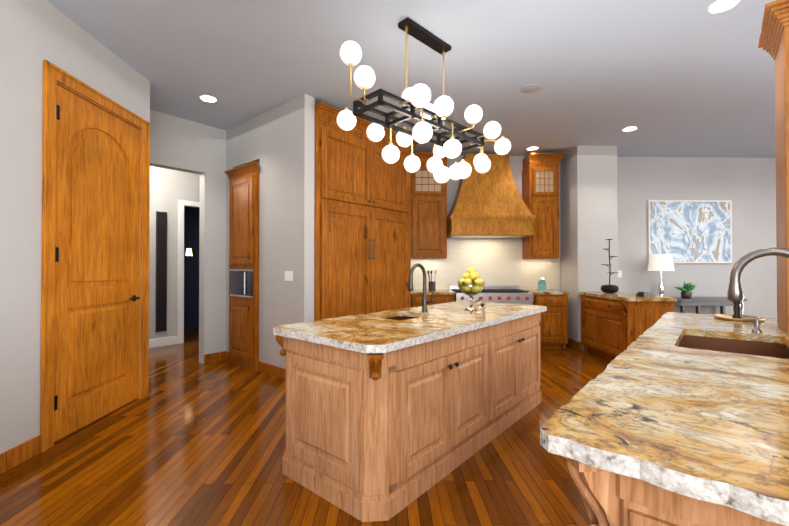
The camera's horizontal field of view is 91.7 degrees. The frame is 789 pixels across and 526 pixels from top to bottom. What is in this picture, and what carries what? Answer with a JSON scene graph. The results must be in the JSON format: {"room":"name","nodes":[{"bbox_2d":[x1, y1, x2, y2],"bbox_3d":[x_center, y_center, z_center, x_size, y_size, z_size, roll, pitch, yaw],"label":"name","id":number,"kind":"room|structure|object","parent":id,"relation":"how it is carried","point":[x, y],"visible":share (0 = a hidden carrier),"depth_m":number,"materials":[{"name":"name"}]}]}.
{"room":"kitchen","nodes":[
{"label":"kitchen","id":0,"kind":"room"},
{"bbox_2d":[0,0,149,453],"bbox_3d":[-2.558,-0.305,0.117,0.150,3.280,7.800,0,-1,-1],"label":"wall","id":1,"kind":"structure","parent":0,"point":[34,34],"depth_m":2.64,"materials":[{"name":"paint"}]},
{"bbox_2d":[0,381,150,474],"bbox_3d":[-2.550,1.270,0.111,0.166,0.130,7.816,0,-1,-1],"label":"baseboard","id":2,"kind":"structure","parent":1,"relation":"attached to","point":[13,457],"depth_m":2.58,"materials":[{"name":"brown wood"}]},
{"bbox_2d":[40,60,149,451],"bbox_3d":[-2.621,-0.051,3.364,0.177,2.830,1.220,0,-1,-1],"label":"door frame","id":3,"kind":"structure","parent":1,"relation":"attached to","point":[53,75],"depth_m":2.84,"materials":[{"name":"brown wood"}]},
{"bbox_2d":[54,85,139,441],"bbox_3d":[-2.563,0.002,3.361,0.098,2.702,0.996,0,-1,-1],"label":"door","id":4,"kind":"structure","parent":1,"relation":"in","point":[96,270],"depth_m":3.27,"materials":[{"name":"brown wood"}]},
{"bbox_2d":[150,110,225,363],"bbox_3d":[-3.825,-0.271,3.918,0.160,3.280,4.200,0,-1,40],"label":"wall","id":5,"kind":"structure","parent":0,"point":[181,144],"depth_m":5.29,"materials":[{"name":"paint"}]},
{"bbox_2d":[204,351,224,363],"bbox_3d":[-3.757,1.304,3.847,0.015,0.130,4.200,0,-1,40],"label":"baseboard","id":6,"kind":"structure","parent":5,"relation":"attached to","point":[214,357],"depth_m":5.32,"materials":[{"name":"brown wood"}]},
{"bbox_2d":[184,207,199,329],"bbox_3d":[-5.862,-0.247,6.498,0.100,3.280,6.120,0,-1,40],"label":"wall","id":7,"kind":"structure","parent":0,"point":[191,269],"depth_m":8.20,"materials":[{"name":"paint"}]},
{"bbox_2d":[186,248,191,255],"bbox_3d":[-4.082,-0.217,7.600,0.120,0.140,0.120,0,-1,40],"label":"light","id":8,"kind":"object","parent":7,"relation":"attached to","point":[188,251],"visible":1,"depth_m":7.56,"materials":[{"name":"beige"}]},
{"bbox_2d":[149,166,259,338],"bbox_3d":[-4.729,-0.256,5.530,0.120,3.280,6.100,0,-1,40],"label":"wall","id":9,"kind":"structure","parent":0,"point":[169,188],"depth_m":6.50,"materials":[{"name":"paint"}]},
{"bbox_2d":[155,211,166,331],"bbox_3d":[-3.896,0.142,6.394,0.033,2.000,0.160,0,-1,40],"label":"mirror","id":10,"kind":"object","parent":9,"relation":"attached to","point":[161,280],"visible":1,"depth_m":6.38,"materials":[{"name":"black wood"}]},
{"bbox_2d":[149,200,199,347],"bbox_3d":[-4.721,0.139,5.520,0.140,2.490,6.100,0,-1,40],"label":"door frame","id":11,"kind":"structure","parent":9,"relation":"attached to","point":[172,340],"depth_m":6.62,"materials":[{"name":"white paint"}]},
{"bbox_2d":[226,94,314,368],"bbox_3d":[-1.665,-0.261,4.936,1.830,3.280,0.140,0,-1,40],"label":"wall","id":12,"kind":"structure","parent":0,"point":[277,143],"depth_m":4.59,"materials":[{"name":"paint"}]},
{"bbox_2d":[225,351,285,379],"bbox_3d":[-1.665,1.314,4.910,1.846,0.130,0.156,0,-1,40],"label":"baseboard","id":13,"kind":"structure","parent":12,"relation":"attached to","point":[273,370],"depth_m":4.68,"materials":[{"name":"brown wood"}]},
{"bbox_2d":[285,271,292,281],"bbox_3d":[-1.237,0.155,4.471,0.160,0.120,0.011,0,-1,40],"label":"switch plate","id":14,"kind":"object","parent":12,"relation":"attached to","point":[288,275],"visible":1,"depth_m":4.46,"materials":[{"name":"white plastic"}]},
{"bbox_2d":[0,328,610,525],"bbox_3d":[1.030,1.418,3.788,17.000,0.100,15.000,0,-1,-1],"label":"floor","id":15,"kind":"structure","parent":0,"point":[190,439],"depth_m":2.50,"materials":[{"name":"brown wood"}]},
{"bbox_2d":[224,162,259,370],"bbox_3d":[-1.870,0.057,5.272,0.790,2.650,0.606,0,-1,40],"label":"tall cabinet","id":16,"kind":"object","parent":15,"relation":"on","point":[244,190],"visible":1,"depth_m":5.00,"materials":[{"name":"brown wood"}]},
{"bbox_2d":[314,102,418,320],"bbox_3d":[-0.527,-0.223,5.292,0.771,3.210,1.867,0,-1,40],"label":"tall cabinet","id":17,"kind":"object","parent":15,"relation":"on","point":[362,227],"visible":0.69,"depth_m":4.88,"materials":[{"name":"brown wood"}]},
{"bbox_2d":[275,309,546,521],"bbox_3d":[0.370,0.917,3.175,0.983,0.893,2.519,0,-1,40],"label":"kitchen island","id":18,"kind":"object","parent":15,"relation":"on","point":[390,414],"depth_m":2.27,"materials":[{"name":"brown wood"}]},
{"bbox_2d":[273,301,546,356],"bbox_3d":[0.357,0.448,3.189,0.992,0.042,2.562,0,-1,40],"label":"island countertop","id":19,"kind":"structure","parent":18,"relation":"on","point":[371,333],"depth_m":2.54,"materials":[{"name":"beige stone"}]},
{"bbox_2d":[393,313,412,320],"bbox_3d":[0.054,0.558,3.123,0.400,0.203,0.500,0,-1,40],"label":"sink","id":20,"kind":"object","parent":19,"relation":"in","point":[396,316],"depth_m":3.39,"materials":[{"name":"brown metal"}]},
{"bbox_2d":[408,263,433,311],"bbox_3d":[0.229,0.215,3.286,0.123,0.426,0.252,0,-1,40],"label":"island faucet","id":21,"kind":"object","parent":19,"relation":"on","point":[425,302],"visible":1,"depth_m":3.35,"materials":[{"name":"grey metal"}]},
{"bbox_2d":[458,267,484,309],"bbox_3d":[0.708,0.235,3.530,0.250,0.390,0.250,0,-1,-1],"label":"bowl","id":22,"kind":"object","parent":19,"relation":"on","point":[469,287],"visible":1,"depth_m":3.46,"materials":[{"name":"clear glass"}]},
{"bbox_2d":[474,297,485,312],"bbox_3d":[0.735,0.358,3.297,0.100,0.140,0.100,0,-1,-1],"label":"glass cloche","id":23,"kind":"object","parent":19,"relation":"on","point":[479,306],"visible":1,"depth_m":3.26,"materials":[{"name":"white"}]},
{"bbox_2d":[411,290,454,307],"bbox_3d":[0.608,0.926,6.335,0.696,0.930,0.671,0,-1,-1],"label":"base cabinet","id":24,"kind":"object","parent":15,"relation":"on","point":[442,296],"visible":0.31,"depth_m":6.05,"materials":[{"name":"brown wood"}]},
{"bbox_2d":[427,270,436,290],"bbox_3d":[0.629,0.292,6.403,0.167,0.339,0.150,0,-1,-1],"label":"utensil crock","id":25,"kind":"object","parent":24,"relation":"on","point":[431,285],"visible":1,"depth_m":6.37,"materials":[{"name":"grey metal"}]},
{"bbox_2d":[449,286,532,304],"bbox_3d":[1.570,0.891,6.325,1.220,1.000,0.732,0,-1,-1],"label":"range","id":26,"kind":"object","parent":15,"relation":"on","point":[506,294],"visible":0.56,"depth_m":6.03,"materials":[{"name":"silver metal"}]},
{"bbox_2d":[525,289,568,349],"bbox_3d":[2.482,0.927,6.380,0.596,0.930,0.671,0,-1,-1],"label":"base cabinet","id":27,"kind":"object","parent":15,"relation":"on","point":[554,329],"visible":0.69,"depth_m":6.09,"materials":[{"name":"brown wood"}]},
{"bbox_2d":[538,278,545,290],"bbox_3d":[2.488,0.354,6.453,0.130,0.215,0.130,0,-1,-1],"label":"jar","id":28,"kind":"object","parent":27,"relation":"on","point":[541,284],"visible":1,"depth_m":6.41,"materials":[{"name":"teal glass"}]},
{"bbox_2d":[579,292,676,360],"bbox_3d":[3.270,0.918,5.519,0.695,0.932,1.235,0,-1,-1],"label":"base cabinet","id":29,"kind":"object","parent":15,"relation":"on","point":[614,326],"visible":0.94,"depth_m":5.20,"materials":[{"name":"brown wood"}]},
{"bbox_2d":[600,239,618,292],"bbox_3d":[3.244,0.047,5.771,0.250,0.812,0.331,0,-1,-1],"label":"figurine","id":30,"kind":"object","parent":29,"relation":"on","point":[609,288],"visible":1,"depth_m":5.72,"materials":[{"name":"black metal"}]},
{"bbox_2d":[636,291,654,296],"bbox_3d":[3.379,0.418,5.154,0.180,0.060,0.120,0,-1,-13],"label":"books","id":31,"kind":"object","parent":29,"relation":"on","point":[646,294],"visible":1,"depth_m":5.11,"materials":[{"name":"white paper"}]},
{"bbox_2d":[648,254,674,295],"bbox_3d":[4.527,0.222,6.503,0.380,0.740,0.380,0,-1,-1],"label":"light","id":32,"kind":"object","parent":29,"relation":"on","point":[660,262],"visible":0.83,"depth_m":6.39,"materials":[{"name":"white fabric"}]},
{"bbox_2d":[572,464,775,525],"bbox_3d":[1.004,0.900,0.950,0.822,0.886,0.742,0,-1,40],"label":"base cabinet","id":33,"kind":"object","parent":15,"relation":"on","point":[608,500],"depth_m":0.86,"materials":[{"name":"brown wood"}]},
{"bbox_2d":[540,312,788,525],"bbox_3d":[1.802,0.436,1.790,1.134,0.042,3.214,0,-1,40],"label":"countertop","id":34,"kind":"structure","parent":33,"relation":"on","point":[706,425],"depth_m":0.99,"materials":[{"name":"beige stone"}]},
{"bbox_2d":[680,332,788,355],"bbox_3d":[1.808,0.564,2.044,0.484,0.233,0.764,0,-1,40],"label":"sink","id":35,"kind":"object","parent":34,"relation":"in","point":[691,339],"depth_m":2.32,"materials":[{"name":"brown metal"}]},
{"bbox_2d":[713,293,765,321],"bbox_3d":[2.596,0.319,2.887,0.300,0.210,0.300,0,-1,-1],"label":"tray","id":36,"kind":"object","parent":34,"relation":"on","point":[738,309],"visible":0.73,"depth_m":2.85,"materials":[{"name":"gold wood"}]},
{"bbox_2d":[743,314,761,332],"bbox_3d":[2.182,0.368,2.333,0.083,0.102,0.044,0,-1,40],"label":"soap dispenser","id":37,"kind":"object","parent":34,"relation":"on","point":[756,329],"visible":1,"depth_m":2.32,"materials":[{"name":"grey metal"}]},
{"bbox_2d":[727,247,788,300],"bbox_3d":[1.910,0.168,1.923,0.356,0.496,0.132,0,-1,40],"label":"faucet","id":38,"kind":"object","parent":34,"relation":"on","point":[734,292],"visible":1,"depth_m":2.01,"materials":[{"name":"grey metal"}]},
{"bbox_2d":[758,0,788,333],"bbox_3d":[2.673,-0.557,2.212,0.790,1.950,0.565,0,-1,40],"label":"column","id":39,"kind":"structure","parent":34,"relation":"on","point":[773,41],"depth_m":2.35,"materials":[{"name":"brown wood"}]},
{"bbox_2d":[674,297,746,313],"bbox_3d":[5.042,0.993,6.518,1.550,0.800,0.460,0,-1,-1],"label":"console table","id":40,"kind":"object","parent":15,"relation":"on","point":[699,302],"visible":0.31,"depth_m":6.33,"materials":[{"name":"black wood"}]},
{"bbox_2d":[674,281,696,297],"bbox_3d":[4.934,0.450,6.520,0.366,0.285,0.298,0,-1,-1],"label":"potted plant","id":41,"kind":"object","parent":40,"relation":"on","point":[685,289],"visible":1,"depth_m":6.45,"materials":[{"name":"green plant"}]},
{"bbox_2d":[47,0,775,170],"bbox_3d":[1.030,-1.961,3.819,17.000,0.100,15.000,0,-1,-1],"label":"ceiling","id":42,"kind":"structure","parent":0,"point":[681,78],"depth_m":3.67,"materials":[{"name":"paint"}]},
{"bbox_2d":[200,95,216,101],"bbox_3d":[-2.155,-1.902,4.433,0.178,0.006,0.178,0,-1,-10],"label":"recessed light","id":43,"kind":"object","parent":42,"relation":"in","point":[207,98],"depth_m":4.42,"materials":[{"name":"white paint"}]},
{"bbox_2d":[337,17,510,182],"bbox_3d":[0.282,-1.317,3.225,1.790,1.197,0.840,1,-1,-45],"label":"pendant chandelier","id":44,"kind":"object","parent":42,"relation":"hanging from","point":[415,98],"visible":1,"depth_m":3.12,"materials":[{"name":"white glass"}]},
{"bbox_2d":[521,84,541,92],"bbox_3d":[1.492,-1.903,4.179,0.220,0.008,0.220,0,-1,-1],"label":"ceiling speaker","id":45,"kind":"object","parent":42,"relation":"attached to","point":[530,88],"visible":1,"depth_m":4.17,"materials":[{"name":"grey"}]},
{"bbox_2d":[623,126,636,130],"bbox_3d":[3.323,-1.893,5.403,0.178,0.006,0.178,0,-1,-28],"label":"recessed light","id":46,"kind":"object","parent":42,"relation":"in","point":[633,127],"depth_m":5.38,"materials":[{"name":"white paint"}]},
{"bbox_2d":[708,0,738,12],"bbox_3d":[2.444,-1.916,2.842,0.178,0.006,0.178,0,-1,-28],"label":"recessed light","id":47,"kind":"object","parent":42,"relation":"in","point":[719,6],"depth_m":2.85,"materials":[{"name":"white paint"}]},
{"bbox_2d":[560,146,617,349],"bbox_3d":[3.263,-0.247,6.457,0.650,3.280,0.599,0,-1,-1],"label":"wall","id":48,"kind":"structure","parent":0,"point":[588,194],"depth_m":6.17,"materials":[{"name":"paint"}]},
{"bbox_2d":[447,156,776,318],"bbox_3d":[4.209,-0.244,6.855,10.500,3.280,0.150,0,-1,-1],"label":"wall","id":49,"kind":"structure","parent":0,"point":[747,186],"depth_m":6.81,"materials":[{"name":"paint"}]},
{"bbox_2d":[411,152,446,258],"bbox_3d":[0.517,-0.947,6.470,0.700,1.740,0.424,0,-1,-1],"label":"upper cabinet","id":50,"kind":"object","parent":49,"relation":"attached to","point":[428,216],"visible":0.67,"depth_m":6.32,"materials":[{"name":"brown wood"}]},
{"bbox_2d":[411,234,559,290],"bbox_3d":[1.536,-0.005,6.706,2.750,1.000,0.012,0,-1,-1],"label":"backsplash","id":51,"kind":"structure","parent":49,"relation":"attached to","point":[496,261],"depth_m":6.70,"materials":[{"name":"beige tile"}]},
{"bbox_2d":[447,154,535,237],"bbox_3d":[1.559,-1.131,6.395,1.366,1.394,0.628,0,-1,-1],"label":"range hood","id":52,"kind":"object","parent":49,"relation":"attached to","point":[490,203],"visible":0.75,"depth_m":6.20,"materials":[{"name":"brown wood"}]},
{"bbox_2d":[522,153,565,258],"bbox_3d":[2.537,-0.947,6.518,0.580,1.740,0.424,0,-1,-1],"label":"upper cabinet","id":53,"kind":"object","parent":49,"relation":"attached to","point":[540,184],"visible":1,"depth_m":6.37,"materials":[{"name":"brown wood"}]},
{"bbox_2d":[566,338,581,349],"bbox_3d":[6.094,1.328,6.502,6.346,0.130,0.616,0,-1,-1],"label":"baseboard","id":54,"kind":"structure","parent":49,"relation":"attached to","point":[572,343],"depth_m":6.22,"materials":[{"name":"brown wood"}]},
{"bbox_2d":[648,200,731,262],"bbox_3d":[5.241,-0.554,6.788,1.500,1.120,0.034,0,-1,-1],"label":"painting","id":55,"kind":"object","parent":49,"relation":"attached to","point":[690,231],"visible":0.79,"depth_m":6.77,"materials":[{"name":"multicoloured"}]}
]}

